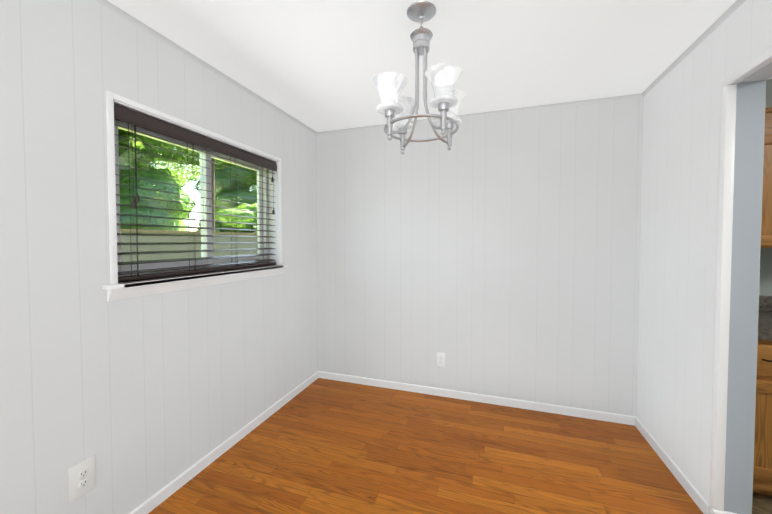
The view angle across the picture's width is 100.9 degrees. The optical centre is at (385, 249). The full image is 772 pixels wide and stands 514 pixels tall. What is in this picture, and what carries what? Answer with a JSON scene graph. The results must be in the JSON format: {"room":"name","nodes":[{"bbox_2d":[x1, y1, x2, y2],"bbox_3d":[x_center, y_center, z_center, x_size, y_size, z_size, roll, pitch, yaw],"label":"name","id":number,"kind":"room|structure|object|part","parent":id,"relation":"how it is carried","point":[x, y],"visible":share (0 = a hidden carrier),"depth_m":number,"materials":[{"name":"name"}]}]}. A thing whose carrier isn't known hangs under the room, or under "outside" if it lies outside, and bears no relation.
{"room":"dining room","nodes":[
{"label":"dining room","id":0,"kind":"room"},
{"bbox_2d":[0,0,317,513],"bbox_3d":[-1.467,0.133,0.507,0.005,2.300,5.253,1,2,18],"label":"wall","id":1,"kind":"structure","parent":0,"point":[142,399],"depth_m":1.34,"materials":[{"name":"white paint"}]},
{"bbox_2d":[69,455,95,502],"bbox_3d":[-1.214,0.917,1.278,0.009,0.140,0.086,1,2,18],"label":"electrical outlet","id":2,"kind":"object","parent":1,"relation":"attached to","point":[82,479],"visible":1,"depth_m":1.27,"materials":[{"name":"white plastic"}]},
{"bbox_2d":[102,90,287,301],"bbox_3d":[-1.046,-0.241,1.932,0.179,0.892,1.240,1,2,18],"label":"window","id":3,"kind":"structure","parent":1,"relation":"in","point":[116,289],"depth_m":1.79,"materials":[{"name":"white wood"}]},
{"bbox_3d":[-1.108,-0.267,1.951,0.030,0.635,0.984,1,2,18],"label":"glass","id":4,"kind":"part","parent":3,"relation":"part of","materials":[{"name":"clear glass"}]},
{"bbox_3d":[-1.102,-0.262,1.950,0.062,0.789,1.118,1,2,18],"label":"frame","id":5,"kind":"part","parent":3,"relation":"part of","materials":[{"name":"white plastic"}]},
{"bbox_2d":[114,103,276,281],"bbox_3d":[-1.030,-0.262,1.926,0.080,0.785,1.110,1,2,18],"label":"window blind","id":6,"kind":"object","parent":3,"relation":"attached to","point":[134,117],"visible":0.81,"depth_m":1.73,"materials":[{"name":"grey plastic"}]},
{"bbox_2d":[95,0,317,134],"bbox_3d":[-1.456,-1.007,0.472,0.019,0.019,5.253,1,2,18],"label":"trim","id":7,"kind":"structure","parent":1,"relation":"attached to","point":[109,5],"depth_m":1.70,"materials":[{"name":"white paint"}]},
{"bbox_2d":[128,371,319,513],"bbox_3d":[-1.459,1.252,0.536,0.012,0.062,5.253,1,2,18],"label":"baseboard","id":8,"kind":"structure","parent":1,"relation":"attached to","point":[154,501],"depth_m":1.87,"materials":[{"name":"white wood"}]},
{"bbox_2d":[121,243,269,282],"bbox_3d":[-1.518,0.131,0.576,0.135,2.300,5.353,1,2,18],"label":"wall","id":9,"kind":"structure","parent":0,"point":[216,271],"depth_m":1.67,"materials":[{"name":"grey"}]},
{"bbox_2d":[107,0,771,131],"bbox_3d":[0.920,-1.034,-0.308,5.299,0.080,5.453,1,2,18],"label":"ceiling","id":10,"kind":"structure","parent":0,"point":[317,65],"depth_m":1.64,"materials":[{"name":"white paint"}]},
{"bbox_2d":[372,1,465,153],"bbox_3d":[0.155,-0.752,1.406,0.375,0.580,0.375,1,2,18],"label":"chandelier","id":11,"kind":"object","parent":10,"relation":"hanging from","point":[447,99],"visible":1,"depth_m":1.34,"materials":[{"name":"silver metal"}]},
{"bbox_2d":[148,378,771,513],"bbox_3d":[0.936,1.328,-0.194,5.299,0.050,5.353,1,2,18],"label":"floor","id":12,"kind":"structure","parent":0,"point":[322,446],"depth_m":1.85,"materials":[{"name":"brown wood"}]},
{"bbox_2d":[753,339,771,495],"bbox_3d":[2.010,0.838,1.823,0.466,0.817,0.620,1,2,18],"label":"base cabinet","id":13,"kind":"object","parent":12,"relation":"on","point":[762,475],"depth_m":1.56,"materials":[{"name":"brown wood"}]},
{"bbox_2d":[758,311,771,342],"bbox_3d":[2.556,0.430,1.626,1.620,0.069,0.632,1,2,18],"label":"countertop","id":14,"kind":"structure","parent":13,"relation":"on","point":[764,317],"depth_m":1.64,"materials":[{"name":"grey stone"}]},
{"bbox_2d":[317,97,643,415],"bbox_3d":[0.558,0.074,2.609,2.534,2.300,0.005,1,2,18],"label":"wall","id":15,"kind":"structure","parent":0,"point":[498,255],"depth_m":2.51,"materials":[{"name":"white paint"}]},
{"bbox_2d":[437,352,444,366],"bbox_3d":[0.457,0.915,2.659,0.070,0.115,0.009,1,2,18],"label":"electrical outlet","id":16,"kind":"object","parent":15,"relation":"attached to","point":[440,359],"visible":1,"depth_m":2.65,"materials":[{"name":"white plastic"}]},
{"bbox_2d":[320,371,631,424],"bbox_3d":[0.570,1.193,2.628,2.504,0.062,0.012,1,2,18],"label":"baseboard","id":17,"kind":"structure","parent":15,"relation":"attached to","point":[523,404],"depth_m":2.54,"materials":[{"name":"white wood"}]},
{"bbox_2d":[318,94,638,134],"bbox_3d":[0.548,-1.066,2.568,2.460,0.019,0.019,1,2,18],"label":"trim","id":18,"kind":"structure","parent":15,"relation":"attached to","point":[631,95],"depth_m":2.43,"materials":[{"name":"white paint"}]},
{"bbox_2d":[636,0,771,513],"bbox_3d":[1.004,0.156,-0.299,0.125,2.300,5.258,1,2,18],"label":"wall","id":19,"kind":"structure","parent":0,"point":[682,99],"depth_m":1.58,"materials":[{"name":"white paint"}]},
{"bbox_2d":[632,416,723,513],"bbox_3d":[1.620,1.210,1.831,0.012,0.072,0.807,1,2,18],"label":"baseboard","id":20,"kind":"structure","parent":19,"relation":"attached to","point":[700,501],"depth_m":1.75,"materials":[{"name":"white wood"}]},
{"bbox_2d":[639,0,745,96],"bbox_3d":[0.935,-0.985,-0.311,0.019,0.019,5.253,1,2,18],"label":"trim","id":21,"kind":"structure","parent":19,"relation":"attached to","point":[729,11],"depth_m":1.60,"materials":[{"name":"white paint"}]},
{"bbox_2d":[709,47,771,513],"bbox_3d":[1.404,0.260,1.092,0.034,2.013,0.761,1,2,18],"label":"door frame","id":22,"kind":"structure","parent":19,"relation":"attached to","point":[724,252],"depth_m":1.42,"materials":[{"name":"white wood"}]},
{"bbox_2d":[759,295,771,310],"bbox_3d":[2.651,0.340,1.913,1.620,0.096,0.022,1,2,18],"label":"backsplash","id":23,"kind":"structure","parent":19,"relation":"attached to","point":[765,302],"depth_m":1.99,"materials":[{"name":"grey stone"}]},
{"bbox_2d":[739,62,771,82],"bbox_3d":[1.467,-0.716,1.044,0.095,0.004,0.691,1,2,18],"label":"soffit","id":24,"kind":"structure","parent":0,"point":[764,73],"depth_m":1.32,"materials":[{"name":"white paint"}]},
{"bbox_2d":[751,80,765,513],"bbox_3d":[1.065,0.156,-0.319,0.003,2.300,5.258,1,2,18],"label":"wall","id":25,"kind":"structure","parent":0,"point":[758,295],"depth_m":1.39,"materials":[{"name":"grey paint"}]},
{"bbox_2d":[759,79,771,295],"bbox_3d":[1.754,0.084,2.270,5.299,2.300,0.095,1,2,18],"label":"wall","id":26,"kind":"structure","parent":0,"point":[765,287],"depth_m":2.01,"materials":[{"name":"grey paint"}]},
{"bbox_2d":[761,107,771,247],"bbox_3d":[2.053,-0.397,1.921,0.466,0.764,0.340,1,2,18],"label":"upper cabinet","id":27,"kind":"object","parent":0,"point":[766,226],"depth_m":1.74,"materials":[{"name":"brown wood"}]},
{"label":"outside","id":28,"kind":"structure","parent":0,"visible":0},
{"bbox_2d":[127,146,195,223],"bbox_3d":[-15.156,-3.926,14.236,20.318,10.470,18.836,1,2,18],"label":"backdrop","id":29,"kind":"structure","parent":28,"point":[182,199],"depth_m":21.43,"materials":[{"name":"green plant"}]},
{"bbox_3d":[-28.590,1.346,14.350,59.850,0.100,90.000,1,2,18],"label":"ground","id":30,"kind":"structure","parent":28,"visible":0},
{"bbox_2d":[118,128,199,230],"bbox_3d":[-8.146,-1.919,8.149,7.767,6.835,6.575,1,2,18],"label":"tree","id":31,"kind":"object","parent":30,"relation":"on","point":[151,175],"depth_m":8.07,"materials":[{"name":"green plant"}]},
{"bbox_2d":[120,229,257,261],"bbox_3d":[-3.136,0.462,10.194,0.300,1.900,42.000,1,2,18],"label":"fence","id":32,"kind":"object","parent":30,"relation":"on","point":[141,248],"depth_m":6.45,"materials":[{"name":"paint"}]},
{"bbox_2d":[211,158,214,231],"bbox_3d":[-5.587,-3.502,9.644,7.056,9.864,6.265,1,2,18],"label":"tree","id":33,"kind":"object","parent":30,"relation":"on","point":[213,193],"depth_m":9.07,"materials":[{"name":"green plant"}]},
{"bbox_2d":[194,159,256,228],"bbox_3d":[-8.101,-2.627,18.852,7.263,7.617,7.444,1,2,18],"label":"tree","id":34,"kind":"object","parent":30,"relation":"on","point":[220,189],"depth_m":15.94,"materials":[{"name":"green plant"}]},
{"bbox_2d":[196,203,256,232],"bbox_3d":[-6.022,-0.405,14.436,3.508,3.420,4.089,1,2,18],"label":"tree","id":35,"kind":"object","parent":30,"relation":"on","point":[239,213],"depth_m":13.16,"materials":[{"name":"green plant"}]}
]}

